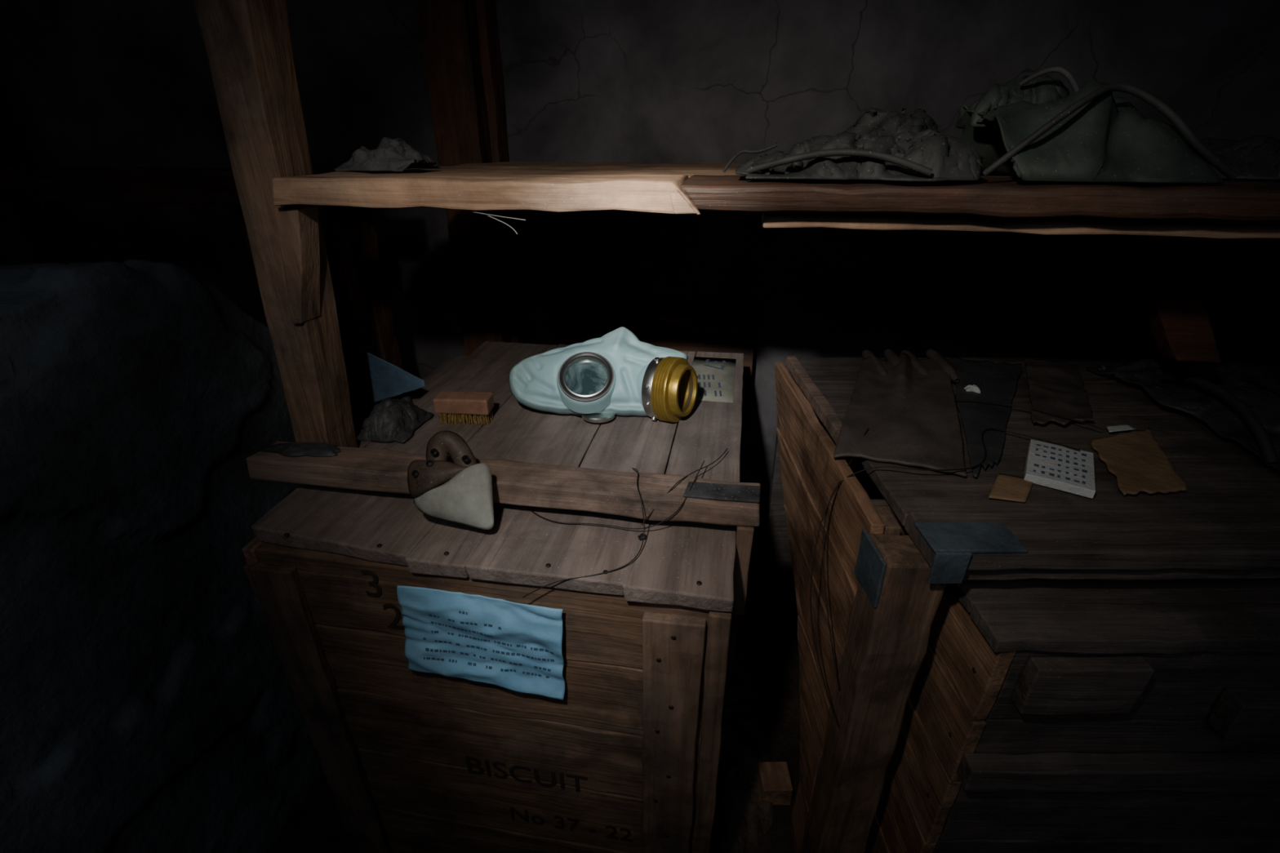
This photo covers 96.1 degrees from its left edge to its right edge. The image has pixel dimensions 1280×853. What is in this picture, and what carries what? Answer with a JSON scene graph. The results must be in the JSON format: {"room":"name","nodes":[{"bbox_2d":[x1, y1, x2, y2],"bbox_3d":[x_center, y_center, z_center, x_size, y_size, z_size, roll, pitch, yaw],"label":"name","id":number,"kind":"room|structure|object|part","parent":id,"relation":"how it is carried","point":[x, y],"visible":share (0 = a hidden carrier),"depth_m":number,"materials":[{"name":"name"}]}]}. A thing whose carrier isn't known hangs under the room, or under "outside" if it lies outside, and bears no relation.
{"room":"underground bunker","nodes":[
{"label":"underground bunker","id":0,"kind":"room"},
{"bbox_2d":[0,109,66,265],"bbox_3d":[-1.999,-0.202,0.427,0.111,2.430,2.659,4,27,9],"label":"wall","id":1,"kind":"structure","parent":0,"point":[27,235],"depth_m":1.61,"materials":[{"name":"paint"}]},
{"bbox_2d":[0,258,323,852],"bbox_3d":[-0.947,0.520,0.459,0.372,1.059,1.830,4,27,9],"label":"rock","id":2,"kind":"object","parent":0,"point":[148,704],"depth_m":0.79,"materials":[{"name":"stone"}]},
{"bbox_2d":[192,0,358,448],"bbox_3d":[-0.456,-0.372,0.695,0.137,0.957,0.077,4,27,9],"label":"post","id":3,"kind":"object","parent":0,"point":[247,45],"depth_m":0.72,"materials":[{"name":"brown wood"}]},
{"bbox_2d":[266,568,800,852],"bbox_3d":[0.120,1.054,0.644,4.205,0.066,2.655,4,27,9],"label":"floor","id":4,"kind":"structure","parent":0,"point":[316,825],"depth_m":1.18,"materials":[{"name":"brown wood"}]},
{"bbox_2d":[325,207,406,412],"bbox_3d":[-0.573,0.048,1.371,0.067,1.095,0.066,4,27,9],"label":"upright","id":5,"kind":"object","parent":4,"relation":"on","point":[352,230],"visible":0.28,"depth_m":1.18,"materials":[{"name":"brown wood"}]},
{"bbox_2d":[0,166,380,208],"bbox_3d":[-0.929,-0.466,1.115,0.962,0.067,0.066,4,27,9],"label":"beam","id":6,"kind":"structure","parent":5,"relation":"on","point":[100,184],"depth_m":1.10,"materials":[{"name":"brown wood"}]},
{"bbox_2d":[414,0,525,355],"bbox_3d":[-0.386,-0.652,1.329,0.141,2.384,0.102,4,27,9],"label":"timber post","id":7,"kind":"object","parent":4,"relation":"on","point":[460,40],"visible":0.46,"depth_m":1.29,"materials":[{"name":"brown wood"}]},
{"bbox_2d":[241,341,760,852],"bbox_3d":[-0.161,0.318,1.160,0.719,0.799,0.732,4,27,9],"label":"wooden crate","id":8,"kind":"object","parent":4,"relation":"on","point":[628,760],"visible":0.82,"depth_m":0.80,"materials":[{"name":"brown wood"}]},
{"bbox_2d":[260,442,341,456],"bbox_3d":[-0.490,0.031,0.827,0.121,0.008,0.037,0,27,0],"label":"scrap","id":9,"kind":"object","parent":8,"relation":"on","point":[288,449],"visible":1,"depth_m":0.82,"materials":[{"name":"grey fabric"}]},
{"bbox_2d":[355,397,433,443],"bbox_3d":[-0.393,-0.024,0.923,0.083,0.054,0.116,4,27,9],"label":"rag","id":10,"kind":"object","parent":8,"relation":"on","point":[391,420],"visible":1,"depth_m":0.89,"materials":[{"name":"grey fabric"}]},
{"bbox_2d":[367,351,425,402],"bbox_3d":[-0.450,-0.088,1.066,0.111,0.101,0.007,4,27,9],"label":"scrap","id":11,"kind":"object","parent":8,"relation":"attached to","point":[388,380],"visible":1,"depth_m":1.06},
{"bbox_2d":[407,430,493,529],"bbox_3d":[-0.240,0.067,0.733,0.119,0.103,0.069,3,27,5],"label":"pouch","id":12,"kind":"object","parent":8,"relation":"on","point":[466,498],"visible":1,"depth_m":0.72,"materials":[{"name":"beige fabric"}]},
{"bbox_3d":[-0.235,0.087,0.721,0.104,0.082,0.027,0,-14,0],"label":"cone panel","id":13,"kind":"part","parent":12,"relation":"part of","materials":[{"name":"beige fabric"}]},
{"bbox_2d":[433,391,493,425],"bbox_3d":[-0.289,-0.031,0.950,0.090,0.046,0.038,2,27,4],"label":"brush","id":14,"kind":"object","parent":8,"relation":"on","point":[454,407],"visible":1,"depth_m":0.94,"materials":[{"name":"brown wood"}]},
{"bbox_2d":[396,585,564,700],"bbox_3d":[-0.205,0.277,0.737,0.227,0.162,0.010,4,27,9],"label":"paper label","id":15,"kind":"object","parent":8,"relation":"attached to","point":[513,646],"visible":1,"depth_m":0.74,"materials":[{"name":"blue paper"}]},
{"bbox_2d":[508,326,697,422],"bbox_3d":[-0.063,-0.086,0.966,0.320,0.136,0.145,2,27,4],"label":"mask","id":16,"kind":"object","parent":8,"relation":"on","point":[597,380],"visible":1,"depth_m":0.94,"materials":[{"name":"grey rubber"}]},
{"bbox_2d":[556,362,616,413],"bbox_3d":[-0.087,-0.072,0.942,0.105,0.104,0.044,0,-14,0],"label":"eyepiece","id":17,"kind":"object","parent":16,"relation":"attached to","point":[582,388],"depth_m":0.93,"materials":[{"name":"clear glass"}]},
{"bbox_3d":[-0.087,-0.079,0.933,0.068,0.067,0.011,0,-14,0],"label":"eyepiece glass","id":18,"kind":"part","parent":16,"relation":"part of","materials":[{"name":"glass"}]},
{"bbox_2d":[522,448,727,598],"bbox_3d":[-0.002,0.117,0.755,0.324,0.089,0.164,-8,28,-15],"label":"loose wire","id":19,"kind":"object","parent":8,"relation":"on","point":[642,535],"visible":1,"depth_m":0.73,"materials":[{"name":"black rubber"}]},
{"bbox_3d":[0.093,0.524,0.814,0.029,0.698,0.021,4,27,9],"label":"corner post","id":20,"kind":"part","parent":8,"relation":"part of","materials":[{"name":"brown wood"}]},
{"bbox_2d":[683,481,760,502],"bbox_3d":[0.104,0.083,0.730,0.097,0.004,0.035,3,27,6],"label":"hinge plate","id":21,"kind":"object","parent":8,"relation":"on","point":[746,493],"visible":1,"depth_m":0.73,"materials":[{"name":"grey metal"}]},
{"bbox_2d":[565,306,759,481],"bbox_3d":[0.044,0.106,1.558,0.473,0.824,0.134,4,27,9],"label":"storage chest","id":22,"kind":"object","parent":4,"relation":"on","point":[679,331],"visible":0.18,"depth_m":1.41,"materials":[{"name":"brown wood"}]},
{"bbox_2d":[754,355,1279,852],"bbox_3d":[0.844,0.345,1.114,1.222,0.793,0.670,0,27,0],"label":"wooden crate","id":23,"kind":"object","parent":4,"relation":"on","point":[895,537],"visible":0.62,"depth_m":0.80,"materials":[{"name":"brown wood"}]},
{"bbox_3d":[0.883,0.213,1.409,1.142,0.764,0.024,0,27,0],"label":"panel","id":24,"kind":"part","parent":23,"relation":"part of","materials":[{"name":"brown wood"}]},
{"bbox_3d":[0.326,0.487,0.866,0.080,0.761,0.070,0,27,0],"label":"corner post","id":25,"kind":"part","parent":23,"relation":"part of","materials":[{"name":"brown wood"}]},
{"bbox_3d":[0.322,0.457,0.922,0.024,0.762,0.052,0,27,0],"label":"panel","id":26,"kind":"part","parent":23,"relation":"part of","materials":[{"name":"brown wood"}]},
{"bbox_2d":[833,349,967,477],"bbox_3d":[0.467,-0.053,1.012,0.179,0.045,0.483,11,29,21],"label":"cloth","id":27,"kind":"object","parent":23,"relation":"on","point":[907,405],"visible":1,"depth_m":0.94,"materials":[{"name":"brown fabric"}]},
{"bbox_2d":[809,399,1101,725],"bbox_3d":[0.448,0.172,0.943,0.499,0.352,0.244,-13,29,-24],"label":"loose wire","id":28,"kind":"object","parent":23,"relation":"on","point":[984,431],"visible":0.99,"depth_m":0.83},
{"bbox_2d":[988,473,1032,502],"bbox_3d":[0.495,0.082,0.765,0.041,0.002,0.089,19,32,34],"label":"paper slip","id":29,"kind":"object","parent":23,"relation":"on","point":[1006,487],"visible":1,"depth_m":0.76,"materials":[{"name":"brown paper"}]},
{"bbox_2d":[948,355,1093,477],"bbox_3d":[0.649,-0.036,0.989,0.231,0.014,0.579,13,29,25],"label":"paper scraps","id":30,"kind":"object","parent":23,"relation":"on","point":[1055,388],"visible":0.96,"depth_m":1.02,"materials":[{"name":"paper"}]},
{"bbox_2d":[964,384,981,393],"bbox_3d":[0.607,-0.071,1.050,0.027,0.010,0.024,7,27,13],"label":"bit","id":31,"kind":"object","parent":30,"relation":"on","point":[977,389],"visible":1,"depth_m":1.04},
{"bbox_2d":[1023,439,1096,498],"bbox_3d":[0.589,0.056,0.808,0.078,0.013,0.122,17,31,30],"label":"printed card","id":32,"kind":"object","parent":23,"relation":"on","point":[1060,468],"visible":1,"depth_m":0.79,"materials":[{"name":"white paper"}]},
{"bbox_2d":[1090,424,1186,495],"bbox_3d":[0.715,0.044,0.835,0.092,0.007,0.253,12,29,23],"label":"paper scrap","id":33,"kind":"object","parent":23,"relation":"on","point":[1137,461],"visible":1,"depth_m":0.82,"materials":[{"name":"brown paper"}]},
{"bbox_2d":[1085,356,1279,471],"bbox_3d":[1.060,-0.053,0.955,0.370,0.076,0.469,0,27,0],"label":"cloth","id":34,"kind":"object","parent":23,"relation":"on","point":[1240,402],"visible":0.99,"depth_m":0.96,"materials":[{"name":"black fabric"}]},
{"bbox_2d":[864,578,1279,852],"bbox_3d":[0.927,0.518,0.863,1.057,0.706,0.194,0,27,0],"label":"wooden crate","id":35,"kind":"object","parent":4,"relation":"on","point":[1113,716],"visible":0.85,"depth_m":0.72,"materials":[{"name":"wood"}]},
{"bbox_3d":[0.508,0.299,0.664,0.132,0.074,0.024,0,27,0],"label":"rail","id":36,"kind":"part","parent":35,"relation":"part of","materials":[{"name":"brown wood"}]},
{"bbox_3d":[0.933,0.440,0.732,1.042,0.044,0.030,0,27,0],"label":"rail","id":37,"kind":"part","parent":35,"relation":"part of","materials":[{"name":"brown wood"}]},
{"bbox_2d":[0,0,1279,569],"bbox_3d":[0.356,-0.647,1.321,4.209,2.430,0.131,4,27,9],"label":"wall","id":38,"kind":"structure","parent":0,"point":[84,83],"depth_m":1.34,"materials":[{"name":"paint"}]},
{"bbox_2d":[271,161,1279,363],"bbox_3d":[0.411,-0.257,0.894,1.604,0.263,0.660,4,27,9],"label":"wooden shelf","id":39,"kind":"object","parent":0,"point":[1153,224],"depth_m":0.62,"materials":[{"name":"brown wood"}]},
{"bbox_2d":[333,134,440,172],"bbox_3d":[-0.350,-0.377,0.793,0.109,0.044,0.098,4,27,9],"label":"cloth","id":40,"kind":"object","parent":39,"relation":"on","point":[389,154],"visible":1,"depth_m":0.77,"materials":[{"name":"grey fabric"}]},
{"bbox_2d":[465,210,525,234],"bbox_3d":[-0.171,-0.233,0.654,0.092,0.025,0.009,11,29,21],"label":"thread","id":41,"kind":"object","parent":39,"relation":"hanging from","point":[465,211],"visible":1,"depth_m":0.65,"materials":[{"name":"grey fabric"}]},
{"bbox_2d":[722,106,982,182],"bbox_3d":[0.238,-0.343,0.690,0.271,0.075,0.268,4,27,9],"label":"crumpled cloth","id":42,"kind":"object","parent":39,"relation":"on","point":[905,144],"visible":1,"depth_m":0.60,"materials":[{"name":"black fabric"}]},
{"bbox_3d":[0.129,-0.319,0.683,0.070,0.033,0.005,18,32,32],"label":"jacket cord","id":43,"kind":"part","parent":42,"relation":"part of","materials":[{"name":"black fabric"}]},
{"bbox_2d":[955,66,1238,183],"bbox_3d":[0.476,-0.328,0.623,0.224,0.108,0.202,4,27,9],"label":"canvas bag","id":44,"kind":"object","parent":39,"relation":"on","point":[1030,128],"visible":0.99,"depth_m":0.57,"materials":[{"name":"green fabric"}]},
{"bbox_2d":[1191,132,1279,180],"bbox_3d":[0.699,-0.315,0.660,0.201,0.050,0.182,4,27,9],"label":"folded cloth","id":45,"kind":"object","parent":39,"relation":"on","point":[1256,156],"visible":0.45,"depth_m":0.63,"materials":[{"name":"grey fabric"}]}
]}

